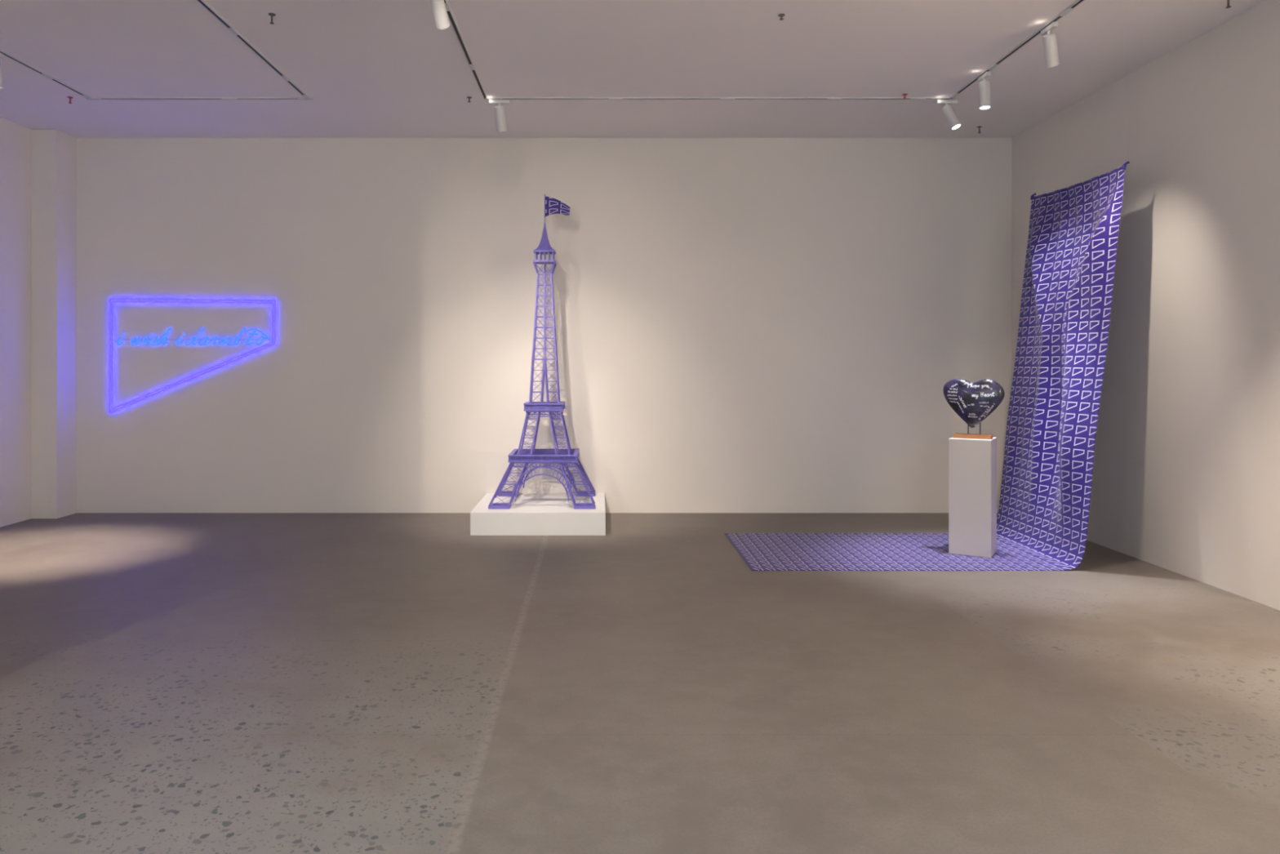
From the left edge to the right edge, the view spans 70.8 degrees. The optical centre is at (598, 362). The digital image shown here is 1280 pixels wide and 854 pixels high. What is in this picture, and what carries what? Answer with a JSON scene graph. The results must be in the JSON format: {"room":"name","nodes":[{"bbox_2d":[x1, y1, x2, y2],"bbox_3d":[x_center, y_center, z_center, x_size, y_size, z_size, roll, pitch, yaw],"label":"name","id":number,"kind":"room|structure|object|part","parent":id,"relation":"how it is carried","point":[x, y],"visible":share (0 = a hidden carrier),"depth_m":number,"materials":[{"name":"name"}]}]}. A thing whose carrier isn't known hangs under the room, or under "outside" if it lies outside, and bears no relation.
{"room":"museum","nodes":[
{"label":"museum","id":0,"kind":"room"},
{"bbox_2d":[0,116,31,527],"bbox_3d":[-5.550,-0.370,2.890,0.200,3.740,12.180,0,0,0],"label":"wall","id":1,"kind":"structure","parent":0,"point":[15,138],"depth_m":8.41,"materials":[{"name":"white paint"}]},
{"bbox_2d":[31,129,76,518],"bbox_3d":[-5.327,-0.370,8.815,0.245,3.740,0.330,0,0,0],"label":"wall pier","id":2,"kind":"object","parent":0,"point":[53,152],"visible":1,"depth_m":8.65,"materials":[{"name":"white paint"}]},
{"bbox_2d":[76,137,1012,512],"bbox_3d":[-0.662,-0.370,9.080,9.976,3.740,0.200,0,0,0],"label":"wall","id":3,"kind":"structure","parent":0,"point":[743,325],"depth_m":8.98,"materials":[{"name":"white paint"}]},
{"bbox_2d":[108,297,275,413],"bbox_3d":[-4.043,-0.068,8.968,1.663,1.142,0.022,0,0,0],"label":"sign","id":4,"kind":"object","parent":3,"relation":"attached to","point":[177,340],"visible":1,"depth_m":8.96,"materials":[{"name":"blue glass"}]},
{"bbox_2d":[0,0,1265,137],"bbox_3d":[-0.662,-2.340,2.890,9.976,0.200,12.580,0,0,0],"label":"ceiling","id":5,"kind":"structure","parent":0,"point":[369,68],"depth_m":6.79,"materials":[{"name":"white paint"}]},
{"bbox_2d":[66,96,73,103],"bbox_3d":[-4.460,-2.213,7.600,0.044,0.054,0.044,0,0,0],"label":"sprinkler","id":6,"kind":"object","parent":5,"relation":"attached to","point":[69,97],"visible":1,"depth_m":7.59,"materials":[{"name":"metal"}]},
{"bbox_2d":[0,0,312,100],"bbox_3d":[-3.377,-2.234,2.619,1.910,0.012,10.038,0,0,0],"label":"track","id":7,"kind":"object","parent":5,"relation":"attached to","point":[202,2],"visible":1,"depth_m":7.14,"materials":[{"name":"black metal"}]},
{"bbox_2d":[0,53,3,88],"bbox_3d":[-4.304,-2.089,6.400,0.091,0.264,0.170,0,0,0],"label":"track spotlight","id":8,"kind":"object","parent":7,"relation":"hanging from","point":[1,54],"visible":1,"depth_m":6.43,"materials":[{"name":"grey metal"}]},
{"bbox_3d":[-4.300,-2.235,2.610,0.037,0.010,10.020,0,0,0],"label":"rail","id":9,"kind":"part","parent":7,"relation":"part of","materials":[{"name":"black metal"}]},
{"bbox_3d":[-3.380,-2.235,7.620,1.840,0.010,0.037,0,0,0],"label":"rail","id":10,"kind":"part","parent":7,"relation":"part of","materials":[{"name":"black metal"}]},
{"bbox_3d":[-2.460,-2.235,2.610,0.037,0.010,10.020,0,0,0],"label":"rail","id":11,"kind":"part","parent":7,"relation":"part of","materials":[{"name":"black metal"}]},
{"bbox_2d":[268,13,275,24],"bbox_3d":[-2.100,-2.208,5.790,0.044,0.064,0.044,0,0,0],"label":"sprinkler","id":12,"kind":"object","parent":5,"relation":"attached to","point":[271,15],"visible":1,"depth_m":5.78,"materials":[{"name":"metal"}]},
{"bbox_2d":[444,0,1085,100],"bbox_3d":[1.012,-2.234,3.510,3.972,0.012,8.257,0,0,0],"label":"track","id":13,"kind":"object","parent":5,"relation":"attached to","point":[1070,8],"visible":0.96,"depth_m":7.60,"materials":[{"name":"black metal"}]},
{"bbox_2d":[429,0,449,29],"bbox_3d":[-0.949,-2.110,5.323,0.083,0.223,0.258,0,0,7],"label":"track spotlight","id":14,"kind":"object","parent":13,"relation":"hanging from","point":[438,7],"visible":1,"depth_m":5.33,"materials":[{"name":"grey metal"}]},
{"bbox_3d":[-0.955,-2.235,3.510,0.037,0.010,8.220,0,0,0],"label":"rail","id":15,"kind":"part","parent":13,"relation":"part of","materials":[{"name":"black metal"}]},
{"bbox_2d":[488,99,509,132],"bbox_3d":[-0.840,-2.090,7.646,0.170,0.263,0.133,0,0,0],"label":"track spotlight","id":16,"kind":"object","parent":13,"relation":"hanging from","point":[499,110],"visible":1,"depth_m":7.61,"materials":[{"name":"grey metal"}]},
{"bbox_3d":[1.012,-2.235,7.620,3.935,0.010,0.037,0,0,0],"label":"rail","id":17,"kind":"part","parent":13,"relation":"part of","materials":[{"name":"black metal"}]},
{"bbox_2d":[936,99,961,129],"bbox_3d":[2.966,-2.091,7.611,0.197,0.259,0.111,0,0,31],"label":"track spotlight","id":18,"kind":"object","parent":13,"relation":"hanging from","point":[954,123],"visible":1,"depth_m":7.58,"materials":[{"name":"grey metal"}]},
{"bbox_2d":[977,71,991,110],"bbox_3d":[2.979,-2.090,6.950,0.084,0.261,0.170,0,0,0],"label":"track spotlight","id":19,"kind":"object","parent":13,"relation":"hanging from","point":[984,101],"visible":1,"depth_m":6.91,"materials":[{"name":"grey metal"}]},
{"bbox_3d":[2.980,-2.235,3.510,0.037,0.010,8.220,0,0,0],"label":"rail","id":20,"kind":"part","parent":13,"relation":"part of","materials":[{"name":"black metal"}]},
{"bbox_2d":[1040,22,1059,67],"bbox_3d":[2.993,-2.094,5.971,0.111,0.255,0.209,0,0,31],"label":"track spotlight","id":21,"kind":"object","parent":13,"relation":"hanging from","point":[1050,47],"visible":1,"depth_m":5.95,"materials":[{"name":"grey metal"}]},
{"bbox_2d":[777,13,785,20],"bbox_3d":[1.180,-2.223,5.800,0.044,0.034,0.044,0,0,0],"label":"sprinkler","id":22,"kind":"object","parent":5,"relation":"attached to","point":[780,15],"visible":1,"depth_m":5.79,"materials":[{"name":"metal"}]},
{"bbox_2d":[724,160,1129,570],"bbox_3d":[2.468,-0.370,7.191,2.726,3.738,1.419,0,0,0],"label":"cloth","id":23,"kind":"object","parent":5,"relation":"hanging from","point":[1042,518],"visible":0.97,"depth_m":7.08,"materials":[{"name":"fabric"}]},
{"bbox_2d":[948,436,996,557],"bbox_3d":[2.953,1.045,7.098,0.308,0.900,0.308,0,0,31],"label":"pedestal","id":24,"kind":"object","parent":23,"relation":"on","point":[972,462],"visible":0.89,"depth_m":6.97,"materials":[{"name":"paint"}]},
{"bbox_2d":[942,378,1004,439],"bbox_3d":[2.943,0.362,7.065,0.452,0.466,0.108,0,0,31],"label":"heart sculpture","id":25,"kind":"object","parent":24,"relation":"on","point":[973,402],"visible":1,"depth_m":7.03,"materials":[{"name":"black metal"}]},
{"bbox_2d":[1225,0,1231,8],"bbox_3d":[3.850,-2.203,5.500,0.044,0.074,0.044,0,0,0],"label":"sprinkler","id":26,"kind":"object","parent":5,"relation":"attached to","point":[1228,1],"visible":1,"depth_m":5.50,"materials":[{"name":"metal"}]},
{"bbox_2d":[0,512,1279,853],"bbox_3d":[-0.662,1.600,2.890,9.976,0.200,12.580,0,0,0],"label":"floor","id":27,"kind":"structure","parent":0,"point":[171,682],"depth_m":4.08,"materials":[{"name":"concrete"}]},
{"bbox_2d":[470,493,605,535],"bbox_3d":[-0.525,1.400,8.391,1.174,0.200,1.162,0,0,0],"label":"plinth","id":28,"kind":"object","parent":27,"relation":"on","point":[531,513],"visible":1,"depth_m":7.81,"materials":[{"name":"paint"}]},
{"bbox_2d":[488,194,595,509],"bbox_3d":[-0.503,-0.139,8.455,0.949,2.878,0.949,0,0,0],"label":"lattice tower","id":29,"kind":"object","parent":28,"relation":"on","point":[563,456],"visible":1,"depth_m":8.36,"materials":[{"name":"purple metal"}]},
{"bbox_3d":[-0.645,0.652,8.312,0.205,0.419,0.204,0,0,0],"label":"leg","id":30,"kind":"part","parent":29,"relation":"part of","materials":[{"name":"purple paint"}]},
{"bbox_3d":[-0.645,0.652,8.598,0.205,0.419,0.204,0,0,0],"label":"leg","id":31,"kind":"part","parent":29,"relation":"part of","materials":[{"name":"purple paint"}]},
{"bbox_3d":[-0.571,0.175,8.387,0.142,0.411,0.142,0,0,0],"label":"leg","id":32,"kind":"part","parent":29,"relation":"part of","materials":[{"name":"purple paint"}]},
{"bbox_3d":[-0.571,0.175,8.523,0.142,0.411,0.142,0,0,0],"label":"leg","id":33,"kind":"part","parent":29,"relation":"part of","materials":[{"name":"purple paint"}]},
{"bbox_3d":[-0.435,0.175,8.387,0.142,0.411,0.142,0,0,0],"label":"leg","id":34,"kind":"part","parent":29,"relation":"part of","materials":[{"name":"purple paint"}]},
{"bbox_3d":[-0.435,0.175,8.523,0.142,0.411,0.142,0,0,0],"label":"leg","id":35,"kind":"part","parent":29,"relation":"part of","materials":[{"name":"purple paint"}]},
{"bbox_3d":[-0.360,0.652,8.312,0.205,0.419,0.204,0,0,0],"label":"leg","id":36,"kind":"part","parent":29,"relation":"part of","materials":[{"name":"purple paint"}]},
{"bbox_3d":[-0.360,0.652,8.598,0.205,0.419,0.204,0,0,0],"label":"leg","id":37,"kind":"part","parent":29,"relation":"part of","materials":[{"name":"purple paint"}]},
{"bbox_2d":[1012,0,1279,609],"bbox_3d":[4.226,-0.370,2.890,0.200,3.740,12.180,0,0,0],"label":"wall","id":38,"kind":"structure","parent":0,"point":[1186,474],"depth_m":6.28,"materials":[{"name":"white paint"}]}
]}

